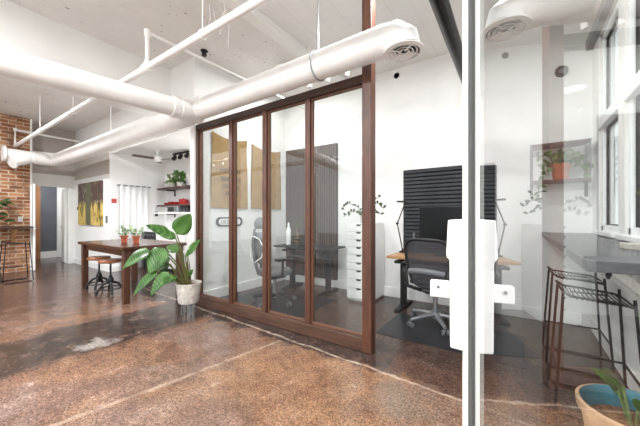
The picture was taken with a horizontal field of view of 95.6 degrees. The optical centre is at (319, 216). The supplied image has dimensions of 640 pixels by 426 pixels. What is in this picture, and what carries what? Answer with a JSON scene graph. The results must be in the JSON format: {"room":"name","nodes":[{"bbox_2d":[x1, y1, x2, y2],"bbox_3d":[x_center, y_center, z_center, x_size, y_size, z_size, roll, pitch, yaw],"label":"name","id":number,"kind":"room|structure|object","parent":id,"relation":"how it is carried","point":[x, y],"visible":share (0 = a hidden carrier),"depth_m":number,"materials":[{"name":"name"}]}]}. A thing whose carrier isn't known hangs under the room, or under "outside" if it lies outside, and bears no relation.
{"room":"open-plan office","nodes":[
{"label":"open-plan office","id":0,"kind":"room"},
{"bbox_2d":[0,113,29,272],"bbox_3d":[-7.875,-0.530,5.492,0.200,3.560,3.390,0,0,34],"label":"wall","id":1,"kind":"structure","parent":0,"point":[14,182],"depth_m":6.64,"materials":[{"name":"brick"}]},
{"bbox_2d":[0,226,33,245],"bbox_3d":[-7.214,0.432,5.907,0.417,0.435,1.920,0,0,34],"label":"countertop","id":2,"kind":"structure","parent":1,"relation":"attached to","point":[13,231],"depth_m":6.48,"materials":[{"name":"brown wood"}]},
{"bbox_2d":[0,198,15,221],"bbox_3d":[-6.838,-0.137,6.125,0.500,0.704,0.810,0,0,-1],"label":"rubber plant","id":3,"kind":"object","parent":2,"relation":"on","point":[6,199],"visible":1,"depth_m":6.22,"materials":[{"name":"green plant"}]},
{"bbox_2d":[0,226,33,228],"bbox_3d":[-7.214,0.233,5.907,0.417,0.035,1.920,0,0,34],"label":"countertop","id":4,"kind":"structure","parent":2,"relation":"on","point":[10,227],"depth_m":6.44,"materials":[{"name":"brown wood"}]},
{"bbox_2d":[30,119,31,269],"bbox_3d":[-7.011,-0.530,6.979,0.450,3.560,0.040,0,0,34],"label":"wall","id":5,"kind":"structure","parent":0,"point":[30,119],"depth_m":6.86,"materials":[{"name":"white paint"}]},
{"bbox_2d":[40,186,56,251],"bbox_3d":[-8.557,-0.050,8.749,0.200,2.600,4.000,0,0,34],"label":"wall","id":6,"kind":"structure","parent":0,"point":[48,195],"depth_m":8.90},
{"bbox_2d":[35,186,39,258],"bbox_3d":[-8.453,0.000,8.635,0.100,2.500,0.170,0,0,34],"label":"trim","id":7,"kind":"structure","parent":6,"relation":"attached to","point":[37,188],"depth_m":8.62,"materials":[{"name":"brown wood"}]},
{"bbox_2d":[40,251,56,258],"bbox_3d":[-8.319,1.150,8.883,0.040,0.200,0.390,0,0,34],"label":"baseboard","id":8,"kind":"structure","parent":6,"relation":"attached to","point":[47,254],"depth_m":8.87,"materials":[{"name":"white paint"}]},
{"bbox_2d":[32,124,74,176],"bbox_3d":[-6.943,-1.705,7.610,0.150,1.210,1.160,0,0,34],"label":"wall","id":9,"kind":"structure","parent":0,"point":[39,143],"depth_m":7.52,"materials":[{"name":"beige paint"}]},
{"bbox_2d":[32,173,74,263],"bbox_3d":[-6.943,0.075,7.610,0.150,2.350,1.160,0,0,34],"label":"wall","id":10,"kind":"structure","parent":9,"relation":"in","point":[36,177],"depth_m":7.79,"materials":[{"name":"white paint"}]},
{"bbox_2d":[32,182,71,264],"bbox_3d":[-6.918,0.195,7.496,0.020,2.110,0.780,0,0,34],"label":"doorway","id":11,"kind":"structure","parent":10,"relation":"attached to","point":[35,183],"depth_m":7.76,"materials":[{"name":"white paint"}]},
{"bbox_2d":[30,184,37,270],"bbox_3d":[-6.860,0.235,6.952,0.680,2.010,0.120,0,0,45],"label":"door","id":12,"kind":"structure","parent":11,"relation":"attached to","point":[34,228],"depth_m":6.72,"materials":[{"name":"white paint"}]},
{"bbox_2d":[60,189,65,262],"bbox_3d":[-7.113,0.235,8.056,0.600,2.010,0.120,0,0,42],"label":"door","id":13,"kind":"structure","parent":10,"relation":"attached to","point":[63,192],"depth_m":7.97,"materials":[{"name":"white paint"}]},
{"bbox_2d":[57,187,65,256],"bbox_3d":[-7.987,0.000,9.353,0.060,2.500,0.760,0,0,34],"label":"wall","id":14,"kind":"structure","parent":0,"point":[59,189],"depth_m":9.07,"materials":[{"name":"white paint"}]},
{"bbox_2d":[75,110,145,265],"bbox_3d":[-4.360,-0.530,6.428,5.450,3.560,0.200,0,0,34],"label":"wall","id":15,"kind":"structure","parent":0,"point":[111,190],"depth_m":6.83,"materials":[{"name":"white paint"}]},
{"bbox_2d":[74,258,80,264],"bbox_3d":[-6.440,1.176,7.715,0.450,0.147,0.020,0,0,34],"label":"baseboard","id":16,"kind":"structure","parent":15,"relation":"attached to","point":[77,261],"depth_m":7.71,"materials":[{"name":"white paint"}]},
{"bbox_2d":[78,180,102,225],"bbox_3d":[-5.721,-0.330,7.209,1.500,1.060,0.044,0,0,34],"label":"picture","id":17,"kind":"object","parent":15,"relation":"attached to","point":[90,194],"visible":1,"depth_m":7.13},
{"bbox_2d":[89,261,109,271],"bbox_3d":[-5.246,1.177,6.900,1.197,0.146,0.020,0,0,34],"label":"baseboard","id":18,"kind":"structure","parent":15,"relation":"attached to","point":[103,267],"depth_m":6.84,"materials":[{"name":"white paint"}]},
{"bbox_2d":[109,152,164,229],"bbox_3d":[-4.505,-0.140,7.163,0.200,2.780,1.250,0,0,34],"label":"wall","id":19,"kind":"structure","parent":0,"point":[134,171],"depth_m":7.26,"materials":[{"name":"white paint"}]},
{"bbox_2d":[112,266,142,271],"bbox_3d":[-4.572,1.190,6.870,0.020,0.120,0.690,0,0,34],"label":"baseboard","id":20,"kind":"structure","parent":19,"relation":"attached to","point":[114,268],"depth_m":6.68,"materials":[{"name":"white paint"}]},
{"bbox_2d":[117,184,150,269],"bbox_3d":[-4.463,0.234,6.977,0.079,1.971,0.730,0,0,34],"label":"curtain","id":21,"kind":"object","parent":19,"relation":"hanging from","point":[133,199],"visible":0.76,"depth_m":6.94,"materials":[{"name":"white fabric"}]},
{"bbox_2d":[111,126,189,161],"bbox_3d":[-2.891,-1.490,6.061,3.710,0.080,1.250,0,0,34],"label":"ceiling","id":22,"kind":"structure","parent":0,"point":[178,141],"depth_m":6.03,"materials":[{"name":"white paint"}]},
{"bbox_2d":[132,150,179,163],"bbox_3d":[-3.636,-1.330,6.293,0.920,0.240,0.805,0,0,34],"label":"ceiling fan","id":23,"kind":"object","parent":22,"relation":"hanging from","point":[158,159],"visible":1,"depth_m":6.30,"materials":[{"name":"white plastic"}]},
{"bbox_2d":[171,150,189,160],"bbox_3d":[-3.074,-1.358,6.386,0.621,0.184,0.125,0,0,34],"label":"track light","id":24,"kind":"object","parent":22,"relation":"hanging from","point":[180,154],"visible":1,"depth_m":6.35,"materials":[{"name":"black metal"}]},
{"bbox_2d":[165,157,189,228],"bbox_3d":[-2.426,-0.100,6.742,3.710,2.700,0.400,0,0,34],"label":"wall","id":25,"kind":"structure","parent":0,"point":[183,164],"depth_m":7.32,"materials":[{"name":"white paint"}]},
{"bbox_2d":[154,212,189,216],"bbox_3d":[-3.320,-0.050,6.904,1.830,0.120,0.339,0,0,34],"label":"wall shelf","id":26,"kind":"object","parent":25,"relation":"attached to","point":[166,213],"visible":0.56,"depth_m":6.84,"materials":[{"name":"white paint"}]},
{"bbox_2d":[167,206,185,211],"bbox_3d":[-3.397,-0.182,6.942,0.440,0.145,0.305,0,0,34],"label":"microwave","id":27,"kind":"object","parent":26,"relation":"on","point":[169,208],"visible":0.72,"depth_m":6.80,"materials":[{"name":"metal"}]},
{"bbox_2d":[157,185,189,195],"bbox_3d":[-3.300,-0.620,6.933,1.830,0.200,0.269,0,0,34],"label":"wall shelf","id":28,"kind":"object","parent":25,"relation":"attached to","point":[174,189],"visible":0.53,"depth_m":7.02,"materials":[{"name":"brown wood"}]},
{"bbox_2d":[164,172,178,186],"bbox_3d":[-3.635,-0.927,7.173,0.409,0.414,0.258,0,0,4],"label":"trailing plant","id":29,"kind":"object","parent":28,"relation":"on","point":[171,184],"visible":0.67,"depth_m":7.14,"materials":[{"name":"green plant"}]},
{"bbox_2d":[171,170,186,185],"bbox_3d":[-3.382,-0.925,7.004,0.334,0.411,0.283,0,0,13],"label":"trailing plant","id":30,"kind":"object","parent":28,"relation":"on","point":[180,181],"visible":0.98,"depth_m":6.97,"materials":[{"name":"green plant"}]},
{"bbox_2d":[157,204,189,207],"bbox_3d":[-3.300,-0.200,6.933,1.830,0.200,0.269,0,0,34],"label":"wall shelf","id":31,"kind":"object","parent":25,"relation":"attached to","point":[187,205],"visible":0.34,"depth_m":6.86,"materials":[{"name":"brown wood"}]},
{"bbox_2d":[179,198,187,203],"bbox_3d":[-3.241,-0.375,6.887,0.204,0.150,0.202,0,0,34],"label":"pot","id":32,"kind":"object","parent":31,"relation":"on","point":[181,201],"visible":0.89,"depth_m":6.80,"materials":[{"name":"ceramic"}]},
{"bbox_2d":[170,59,189,98],"bbox_3d":[-1.563,-1.920,5.203,0.550,0.780,1.970,0,0,34],"label":"wall","id":33,"kind":"structure","parent":0,"point":[180,74],"depth_m":4.37,"materials":[{"name":"white paint"}]},
{"bbox_2d":[175,280,201,314],"bbox_3d":[-1.700,1.048,3.752,0.315,0.405,0.315,0,0,34],"label":"pot","id":34,"kind":"object","parent":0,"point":[188,292],"depth_m":3.66,"materials":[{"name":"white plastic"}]},
{"bbox_2d":[190,57,284,303],"bbox_3d":[-1.295,-0.530,5.019,0.100,3.560,1.970,0,0,34],"label":"wall","id":35,"kind":"structure","parent":0,"point":[205,78],"depth_m":4.61,"materials":[{"name":"white paint"}]},
{"bbox_2d":[211,131,247,208],"bbox_3d":[-1.440,-0.723,4.676,0.024,1.165,0.724,0,0,34],"label":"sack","id":36,"kind":"object","parent":35,"relation":"attached to","point":[220,145],"visible":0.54,"depth_m":4.58,"materials":[{"name":"brown"}]},
{"bbox_2d":[216,217,242,225],"bbox_3d":[-1.455,0.075,4.680,0.017,0.145,0.520,0,0,34],"label":"oval sign","id":37,"kind":"object","parent":35,"relation":"attached to","point":[220,221],"visible":0.54,"depth_m":4.60,"materials":[{"name":"white plastic"}]},
{"bbox_2d":[203,278,284,296],"bbox_3d":[-1.217,1.175,5.027,0.020,0.150,1.830,0,0,34],"label":"baseboard","id":38,"kind":"structure","parent":35,"relation":"attached to","point":[222,291],"depth_m":4.83,"materials":[{"name":"white paint"}]},
{"bbox_2d":[251,144,280,208],"bbox_3d":[-0.975,-0.713,5.358,0.024,1.125,0.774,0,0,34],"label":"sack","id":39,"kind":"object","parent":35,"relation":"attached to","point":[256,167],"visible":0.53,"depth_m":5.24,"materials":[{"name":"brown"}]},
{"bbox_2d":[0,0,595,131],"bbox_3d":[-4.109,-2.385,4.622,14.000,0.150,6.200,0,0,34],"label":"ceiling","id":40,"kind":"structure","parent":0,"point":[250,52],"depth_m":3.54,"materials":[{"name":"paint"}]},
{"bbox_2d":[0,0,169,115],"bbox_3d":[-3.637,-1.995,3.186,0.600,0.630,4.360,0,0,34],"label":"ceiling beam","id":41,"kind":"structure","parent":40,"relation":"attached to","point":[23,30],"depth_m":3.56,"materials":[{"name":"white paint"}]},
{"bbox_2d":[13,0,304,146],"bbox_3d":[-2.498,-1.936,5.255,8.812,0.748,2.898,0,0,34],"label":"pipe","id":42,"kind":"object","parent":40,"relation":"hanging from","point":[249,6],"visible":0.98,"depth_m":3.08,"materials":[{"name":"white metal"}]},
{"bbox_2d":[200,49,207,56],"bbox_3d":[-1.608,-2.275,4.029,0.100,0.070,0.098,0,0,34],"label":"sprinkler","id":43,"kind":"object","parent":40,"relation":"attached to","point":[204,51],"visible":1,"depth_m":4.01,"materials":[{"name":"black metal"}]},
{"bbox_2d":[0,0,424,167],"bbox_3d":[-3.805,-1.682,3.147,8.667,1.256,3.918,0,0,34],"label":"air duct","id":44,"kind":"object","parent":40,"relation":"hanging from","point":[397,41],"visible":1,"depth_m":2.90,"materials":[{"name":"white metal"}]},
{"bbox_2d":[384,40,424,62],"bbox_3d":[0.656,-1.292,2.264,0.304,0.026,0.304,0,0,34],"label":"diffuser","id":45,"kind":"object","parent":44,"relation":"attached to","point":[399,51],"depth_m":2.25,"materials":[{"name":"white metal"}]},
{"bbox_2d":[201,1,229,45],"bbox_3d":[-1.156,-2.126,3.163,0.311,0.374,0.257,0,0,-5],"label":"loose wires","id":46,"kind":"object","parent":40,"relation":"hanging from","point":[223,13],"visible":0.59,"depth_m":3.19,"materials":[{"name":"white plastic"}]},
{"bbox_2d":[219,0,344,82],"bbox_3d":[-1.267,-2.260,2.560,0.220,0.100,6.000,0,0,34],"label":"ceiling beam","id":47,"kind":"structure","parent":40,"relation":"attached to","point":[256,17],"depth_m":3.49,"materials":[{"name":"white paint"}]},
{"bbox_2d":[308,71,349,89],"bbox_3d":[0.224,-2.012,3.654,1.250,0.596,0.083,0,0,34],"label":"track light","id":48,"kind":"object","parent":40,"relation":"hanging from","point":[346,76],"visible":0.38,"depth_m":3.71,"materials":[{"name":"white metal"}]},
{"bbox_2d":[0,257,628,425],"bbox_3d":[-3.985,1.310,4.538,14.300,0.120,6.200,0,0,34],"label":"floor","id":49,"kind":"structure","parent":0,"point":[70,355],"depth_m":2.44,"materials":[{"name":"concrete"}]},
{"bbox_2d":[0,241,33,284],"bbox_3d":[-5.904,0.854,5.630,0.436,0.791,0.427,0,0,34],"label":"bar stool","id":50,"kind":"object","parent":49,"relation":"on","point":[2,242],"visible":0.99,"depth_m":5.62,"materials":[{"name":"black metal"}]},
{"bbox_2d":[85,255,110,290],"bbox_3d":[-3.844,0.967,5.046,0.330,0.554,0.330,0,0,24],"label":"stool","id":51,"kind":"object","parent":49,"relation":"on","point":[99,278],"visible":0.81,"depth_m":5.00,"materials":[{"name":"brown wood"}]},
{"bbox_2d":[95,258,121,295],"bbox_3d":[-3.398,0.967,4.706,0.330,0.554,0.330,0,0,2],"label":"stool","id":52,"kind":"object","parent":49,"relation":"on","point":[110,280],"visible":0.94,"depth_m":4.65,"materials":[{"name":"black metal"}]},
{"bbox_2d":[78,239,186,303],"bbox_3d":[-3.240,0.840,4.973,1.780,0.820,0.960,0,0,34],"label":"dining table","id":53,"kind":"object","parent":49,"relation":"on","point":[115,247],"visible":0.69,"depth_m":4.71,"materials":[{"name":"brown wood"}]},
{"bbox_2d":[115,225,131,241],"bbox_3d":[-3.323,0.284,4.934,0.183,0.292,0.266,0,0,43],"label":"seedling","id":54,"kind":"object","parent":53,"relation":"on","point":[124,238],"visible":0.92,"depth_m":4.91,"materials":[{"name":"plant"}]},
{"bbox_2d":[120,235,128,241],"bbox_3d":[-3.335,0.372,4.941,0.124,0.115,0.122,0,0,-6],"label":"pot","id":55,"kind":"object","parent":54,"relation":"on","point":[124,238],"depth_m":4.91,"materials":[{"name":"ceramic"}]},
{"bbox_2d":[128,225,143,242],"bbox_3d":[-3.071,0.282,4.874,0.202,0.295,0.248,0,0,44],"label":"seedling","id":56,"kind":"object","parent":53,"relation":"on","point":[135,238],"visible":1,"depth_m":4.83,"materials":[{"name":"plant"}]},
{"bbox_2d":[132,236,139,242],"bbox_3d":[-3.072,0.372,4.846,0.122,0.115,0.124,0,0,44],"label":"pot","id":57,"kind":"object","parent":56,"relation":"on","point":[135,238],"depth_m":4.81,"materials":[{"name":"ceramic"}]},
{"bbox_2d":[144,232,155,268],"bbox_3d":[-3.937,0.802,7.126,0.560,0.895,0.570,0,0,34],"label":"oven","id":58,"kind":"object","parent":49,"relation":"on","point":[147,235],"visible":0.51,"depth_m":6.95,"materials":[{"name":"black plastic"}]},
{"bbox_2d":[122,214,201,314],"bbox_3d":[-1.993,0.604,3.737,0.879,1.292,0.591,0,0,13],"label":"potted calathea","id":59,"kind":"object","parent":49,"relation":"on","point":[188,291],"visible":1,"depth_m":3.67,"materials":[{"name":"green plant"}]},
{"bbox_2d":[156,233,189,276],"bbox_3d":[-2.488,0.800,6.163,2.860,0.900,0.606,0,0,34],"label":"base cabinet","id":60,"kind":"object","parent":49,"relation":"on","point":[182,238],"visible":0.22,"depth_m":6.24,"materials":[{"name":"white paint"}]},
{"bbox_2d":[227,288,335,316],"bbox_3d":[-0.608,1.247,4.314,1.370,0.006,1.000,0,0,34],"label":"chair mat","id":61,"kind":"object","parent":49,"relation":"on","point":[297,309],"visible":0.5,"depth_m":4.22,"materials":[{"name":"grey plastic"}]},
{"bbox_2d":[250,217,296,307],"bbox_3d":[-0.684,0.624,4.228,0.650,1.239,0.676,0,0,3],"label":"desk chair","id":62,"kind":"object","parent":61,"relation":"on","point":[277,272],"visible":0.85,"depth_m":4.02,"materials":[{"name":"black plastic"}]},
{"bbox_2d":[196,0,374,353],"bbox_3d":[-0.645,-0.530,3.464,2.772,3.560,0.125,0,0,34],"label":"sliding door frame","id":63,"kind":"structure","parent":49,"relation":"on","point":[364,341],"depth_m":3.07,"materials":[{"name":"brown wood"}]},
{"bbox_2d":[273,243,345,296],"bbox_3d":[-0.193,0.873,5.011,1.130,0.755,0.580,0,0,34],"label":"desk","id":64,"kind":"object","parent":49,"relation":"on","point":[327,250],"visible":0.96,"depth_m":4.83,"materials":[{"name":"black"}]},
{"bbox_2d":[286,222,290,244],"bbox_3d":[-0.564,0.295,5.204,0.094,0.400,0.093,0,0,34],"label":"water bottle","id":65,"kind":"object","parent":64,"relation":"on","point":[288,230],"visible":0.99,"depth_m":5.17,"materials":[{"name":"white plastic"}]},
{"bbox_2d":[295,220,300,244],"bbox_3d":[-0.392,0.265,5.135,0.122,0.461,0.118,0,0,34],"label":"bottle vase","id":66,"kind":"object","parent":64,"relation":"on","point":[297,242],"visible":0.97,"depth_m":5.11,"materials":[{"name":"brown ceramic"}]},
{"bbox_2d":[291,236,304,246],"bbox_3d":[-0.306,0.413,4.907,0.290,0.164,0.209,0,0,34],"label":"tray","id":67,"kind":"object","parent":64,"relation":"on","point":[293,236],"visible":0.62,"depth_m":4.91,"materials":[{"name":"black metal"}]},
{"bbox_2d":[347,222,383,301],"bbox_3d":[0.710,0.670,4.480,0.385,1.160,0.520,0,0,34],"label":"base cabinet","id":68,"kind":"object","parent":49,"relation":"on","point":[354,230],"visible":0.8,"depth_m":4.34,"materials":[{"name":"white plastic"}]},
{"bbox_2d":[341,195,385,222],"bbox_3d":[0.659,-0.124,4.428,0.686,0.428,0.200,0,0,0],"label":"trailing plant","id":69,"kind":"object","parent":68,"relation":"on","point":[359,212],"visible":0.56,"depth_m":4.41,"materials":[{"name":"green plant"}]},
{"bbox_2d":[386,252,412,311],"bbox_3d":[1.528,0.882,3.812,1.135,0.735,0.620,0,0,34],"label":"desk","id":70,"kind":"object","parent":49,"relation":"on","point":[404,302],"visible":0.38,"depth_m":4.01,"materials":[{"name":"brown wood"}]},
{"bbox_2d":[396,201,406,252],"bbox_3d":[1.191,0.139,4.224,0.165,0.753,0.090,0,0,34],"label":"desk lamp","id":71,"kind":"object","parent":70,"relation":"on","point":[404,202],"visible":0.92,"depth_m":4.22,"materials":[{"name":"black metal"}]},
{"bbox_2d":[419,206,461,242],"bbox_3d":[1.651,0.188,3.837,0.660,0.655,0.180,0,0,34],"label":"monitor","id":72,"kind":"object","parent":70,"relation":"on","point":[433,221],"visible":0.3,"depth_m":3.88,"materials":[{"name":"black plastic"}]},
{"bbox_2d":[375,313,461,353],"bbox_3d":[1.365,1.247,3.082,1.320,0.006,0.790,0,0,34],"label":"chair mat","id":73,"kind":"object","parent":49,"relation":"on","point":[427,331],"visible":0.43,"depth_m":3.15,"materials":[{"name":"grey plastic"}]},
{"bbox_2d":[401,238,449,335],"bbox_3d":[1.337,0.735,3.360,0.690,1.017,0.702,0,0,42],"label":"desk chair","id":74,"kind":"object","parent":73,"relation":"on","point":[426,259],"visible":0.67,"depth_m":3.17,"materials":[{"name":"fabric"}]},
{"bbox_2d":[542,266,614,378],"bbox_3d":[2.191,0.854,2.500,0.427,0.791,0.436,0,0,34],"label":"bar stool","id":75,"kind":"object","parent":49,"relation":"on","point":[547,327],"visible":0.97,"depth_m":2.45,"materials":[{"name":"black metal"}]},
{"bbox_2d":[548,280,639,421],"bbox_3d":[1.785,0.854,1.905,0.427,0.791,0.436,0,0,34],"label":"bar stool","id":76,"kind":"object","parent":49,"relation":"on","point":[634,306],"visible":0.98,"depth_m":1.91,"materials":[{"name":"black metal"}]},
{"bbox_2d":[575,367,639,425],"bbox_3d":[1.475,0.974,1.354,0.430,0.551,0.430,0,0,14],"label":"planter","id":77,"kind":"object","parent":49,"relation":"on","point":[612,404],"visible":1,"depth_m":1.43,"materials":[{"name":"beige ceramic"}]},
{"bbox_3d":[-0.088,-0.530,-0.394,0.100,3.560,0.090,0,0,34],"label":"door frame","id":78,"kind":"structure","parent":49,"relation":"on","visible":0},
{"bbox_2d":[430,0,549,425],"bbox_3d":[0.109,-0.175,0.188,0.109,2.850,1.054,0,0,23],"label":"door","id":79,"kind":"structure","parent":78,"relation":"attached to","point":[490,290],"depth_m":0.33,"materials":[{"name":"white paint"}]},
{"bbox_2d":[285,11,592,314],"bbox_3d":[1.177,-0.530,4.615,4.640,3.560,0.150,0,0,34],"label":"wall","id":80,"kind":"structure","parent":0,"point":[418,113],"depth_m":4.17,"materials":[{"name":"white paint"}]},
{"bbox_2d":[286,143,337,279],"bbox_3d":[-0.183,-0.095,5.425,1.180,2.410,0.044,0,0,34],"label":"panel","id":81,"kind":"object","parent":80,"relation":"attached to","point":[325,156],"visible":0.75,"depth_m":5.32,"materials":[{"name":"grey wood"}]},
{"bbox_2d":[403,165,461,249],"bbox_3d":[1.770,-0.005,4.092,1.198,1.410,0.044,0,0,34],"label":"panel","id":82,"kind":"object","parent":80,"relation":"attached to","point":[439,186],"visible":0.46,"depth_m":4.22,"materials":[{"name":"grey fabric"}]},
{"bbox_2d":[285,274,592,326],"bbox_3d":[1.171,1.175,4.516,4.540,0.150,0.020,0,0,34],"label":"baseboard","id":83,"kind":"structure","parent":80,"relation":"attached to","point":[568,317],"depth_m":4.23,"materials":[{"name":"white paint"}]},
{"bbox_2d":[429,0,461,82],"bbox_3d":[0.908,-1.630,2.195,0.129,0.224,4.153,0,0,34],"label":"pipe","id":84,"kind":"object","parent":80,"relation":"attached to","point":[442,10],"visible":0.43,"depth_m":2.43,"materials":[{"name":"metal"}]},
{"bbox_2d":[555,65,568,76],"bbox_3d":[2.818,-1.700,3.382,0.124,0.124,0.035,0,0,34],"label":"round speaker","id":85,"kind":"object","parent":80,"relation":"attached to","point":[561,71],"visible":1,"depth_m":3.37},
{"bbox_2d":[533,138,591,196],"bbox_3d":[2.728,-0.550,3.313,0.530,0.640,0.250,0,0,34],"label":"shelf","id":86,"kind":"object","parent":80,"relation":"attached to","point":[582,142],"visible":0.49,"depth_m":3.26,"materials":[{"name":"brown wood"}]},
{"bbox_2d":[534,148,592,191],"bbox_3d":[2.751,-0.521,3.252,0.653,0.487,0.269,0,0,19],"label":"trailing plant","id":87,"kind":"object","parent":86,"relation":"on","point":[560,169],"visible":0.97,"depth_m":3.23,"materials":[{"name":"green plant"}]},
{"bbox_2d":[593,0,639,379],"bbox_3d":[1.451,-0.530,0.795,0.120,3.560,6.150,0,0,34],"label":"wall","id":88,"kind":"structure","parent":0,"point":[629,326],"depth_m":2.39,"materials":[{"name":"white paint"}]},
{"bbox_2d":[542,232,639,300],"bbox_3d":[2.084,0.386,2.228,0.459,0.408,2.769,0,0,34],"label":"countertop","id":89,"kind":"structure","parent":88,"relation":"attached to","point":[603,255],"depth_m":1.49,"materials":[{"name":"stone"}]},
{"bbox_2d":[620,242,639,249],"bbox_3d":[1.799,0.166,1.641,0.120,0.032,0.140,0,0,34],"label":"wooden block","id":90,"kind":"object","parent":89,"relation":"on","point":[626,245],"visible":1,"depth_m":1.61,"materials":[{"name":"beige wood"}]},
{"bbox_2d":[585,0,617,232],"bbox_3d":[1.376,-0.910,0.756,0.160,2.120,6.000,0,0,34],"label":"window","id":91,"kind":"structure","parent":88,"relation":"in","point":[608,122],"depth_m":2.80,"materials":[{"name":"paint"}]},
{"bbox_2d":[592,230,618,237],"bbox_3d":[2.676,0.155,2.713,0.080,0.040,0.760,0,0,34],"label":"window sill","id":92,"kind":"structure","parent":88,"relation":"attached to","point":[597,232],"depth_m":2.62,"materials":[{"name":"white paint"}]},
{"bbox_2d":[591,317,639,391],"bbox_3d":[1.515,1.185,1.012,0.020,0.130,5.380,0,0,34],"label":"baseboard","id":93,"kind":"structure","parent":88,"relation":"attached to","point":[632,385],"depth_m":2.39,"materials":[{"name":"white paint"}]},
{"bbox_2d":[615,234,639,242],"bbox_3d":[2.076,0.155,1.834,0.080,0.040,1.130,0,0,34],"label":"window sill","id":94,"kind":"structure","parent":88,"relation":"attached to","point":[625,237],"depth_m":2.06,"materials":[{"name":"white paint"}]},
{"bbox_2d":[623,0,639,235],"bbox_3d":[2.121,-0.860,1.803,0.110,2.020,1.070,0,0,34],"label":"window","id":95,"kind":"structure","parent":88,"relation":"in","point":[631,92],"depth_m":2.20,"materials":[{"name":"paint"}]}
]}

